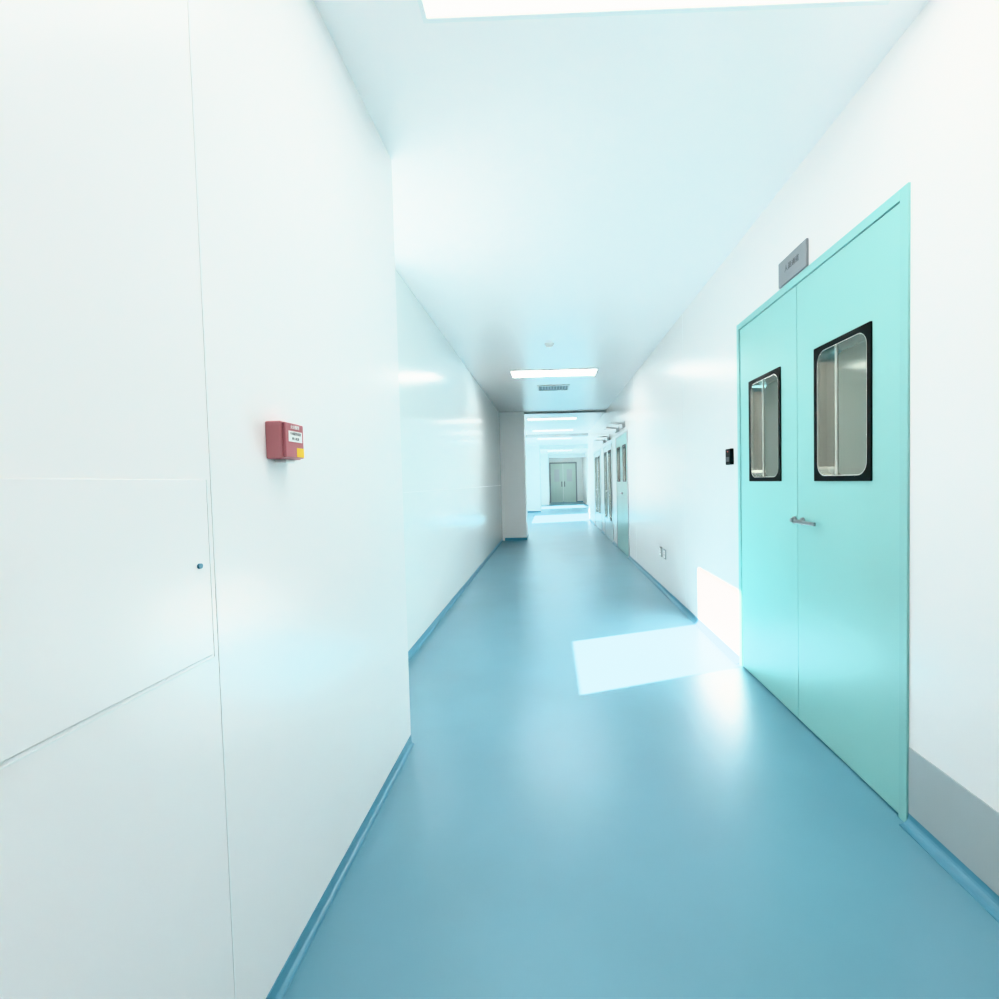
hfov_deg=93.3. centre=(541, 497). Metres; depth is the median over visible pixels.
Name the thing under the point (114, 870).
wall
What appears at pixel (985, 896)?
baseboard
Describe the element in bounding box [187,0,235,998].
trim
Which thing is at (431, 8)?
diffuser
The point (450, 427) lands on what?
wall
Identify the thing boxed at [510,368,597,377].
recessed light
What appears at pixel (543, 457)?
wall pier
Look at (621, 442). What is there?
door
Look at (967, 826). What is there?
trim
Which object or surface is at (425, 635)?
baseboard
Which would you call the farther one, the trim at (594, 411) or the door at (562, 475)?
the door at (562, 475)
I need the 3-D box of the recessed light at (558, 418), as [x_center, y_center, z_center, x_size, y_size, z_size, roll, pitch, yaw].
[0.232,-1.818,10.791,1.140,0.012,0.300,-1,2,1]
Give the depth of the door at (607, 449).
9.61 m
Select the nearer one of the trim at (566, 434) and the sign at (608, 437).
the sign at (608, 437)
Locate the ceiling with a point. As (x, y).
(574, 184)
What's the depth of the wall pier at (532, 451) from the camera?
18.59 m
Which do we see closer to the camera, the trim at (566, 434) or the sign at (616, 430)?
the sign at (616, 430)
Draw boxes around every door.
[549,462,576,502]
[594,448,601,530]
[603,441,613,541]
[615,429,628,556]
[736,182,910,821]
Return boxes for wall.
[0,0,410,998]
[395,269,502,650]
[549,457,582,500]
[582,451,588,504]
[588,0,998,811]
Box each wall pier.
[499,412,527,540]
[526,445,540,510]
[540,454,548,504]
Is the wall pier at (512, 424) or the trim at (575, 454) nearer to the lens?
the wall pier at (512, 424)
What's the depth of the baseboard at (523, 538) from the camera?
9.74 m
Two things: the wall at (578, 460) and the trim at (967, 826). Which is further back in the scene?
the wall at (578, 460)
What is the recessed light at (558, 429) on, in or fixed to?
in the ceiling
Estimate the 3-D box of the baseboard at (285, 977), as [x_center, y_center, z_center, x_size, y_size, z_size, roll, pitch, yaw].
[-0.642,1.207,-0.383,0.015,0.045,5.130,-1,2,1]
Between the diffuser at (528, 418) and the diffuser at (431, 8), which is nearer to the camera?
the diffuser at (431, 8)
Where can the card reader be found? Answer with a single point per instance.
(729, 453)
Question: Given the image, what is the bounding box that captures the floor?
[283,502,998,998]
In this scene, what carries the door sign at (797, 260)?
attached to the wall at (927, 115)
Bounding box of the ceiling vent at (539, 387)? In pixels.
[537,384,569,390]
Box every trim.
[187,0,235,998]
[404,485,500,492]
[524,410,605,414]
[526,433,587,437]
[539,444,587,511]
[548,453,584,504]
[908,747,998,895]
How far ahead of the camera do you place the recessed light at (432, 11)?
1.43 m
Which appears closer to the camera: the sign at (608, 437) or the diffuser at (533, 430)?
the sign at (608, 437)
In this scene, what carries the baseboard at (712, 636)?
attached to the wall at (927, 115)
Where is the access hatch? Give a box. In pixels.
[0,478,215,770]
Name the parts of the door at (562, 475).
glass, glass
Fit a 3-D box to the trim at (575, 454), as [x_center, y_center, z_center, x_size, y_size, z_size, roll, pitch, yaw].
[1.318,-0.998,24.712,1.960,2.650,0.100,-1,2,1]
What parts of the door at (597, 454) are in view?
panel, panel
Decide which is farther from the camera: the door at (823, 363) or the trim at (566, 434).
the trim at (566, 434)
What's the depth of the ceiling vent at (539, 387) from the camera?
7.23 m
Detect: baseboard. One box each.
[266,735,413,998]
[408,538,502,661]
[505,534,528,540]
[628,555,739,663]
[899,813,998,922]
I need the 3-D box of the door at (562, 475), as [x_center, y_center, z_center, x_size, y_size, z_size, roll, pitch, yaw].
[1.223,-0.896,26.934,1.570,2.300,0.070,-1,2,1]
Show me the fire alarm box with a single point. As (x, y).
(284, 440)
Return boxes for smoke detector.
[545,343,553,348]
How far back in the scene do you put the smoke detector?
4.92 m
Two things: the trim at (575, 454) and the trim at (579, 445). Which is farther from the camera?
the trim at (575, 454)
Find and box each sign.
[597,435,609,440]
[604,426,618,432]
[610,421,624,428]
[778,238,808,288]
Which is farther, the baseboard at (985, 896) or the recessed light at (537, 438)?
the recessed light at (537, 438)
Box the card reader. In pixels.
[725,448,733,464]
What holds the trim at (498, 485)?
attached to the wall at (450, 427)
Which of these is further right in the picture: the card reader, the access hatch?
the card reader
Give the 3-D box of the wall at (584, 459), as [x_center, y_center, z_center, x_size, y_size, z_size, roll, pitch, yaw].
[2.022,-0.875,20.632,0.700,2.650,12.640,-1,2,1]
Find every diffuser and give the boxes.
[423,0,837,16]
[528,418,575,419]
[533,430,571,431]
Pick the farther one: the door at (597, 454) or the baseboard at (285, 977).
the door at (597, 454)
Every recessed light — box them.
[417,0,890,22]
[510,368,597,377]
[527,417,576,420]
[532,429,572,431]
[537,438,571,439]
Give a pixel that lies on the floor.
(590, 799)
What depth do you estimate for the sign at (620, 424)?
7.42 m
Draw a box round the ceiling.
[314,0,928,453]
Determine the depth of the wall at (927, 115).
1.51 m
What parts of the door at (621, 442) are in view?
panel, panel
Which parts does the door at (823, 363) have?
panel, handle lever, panel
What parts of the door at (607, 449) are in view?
panel, panel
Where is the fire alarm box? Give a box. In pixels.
[265,421,303,462]

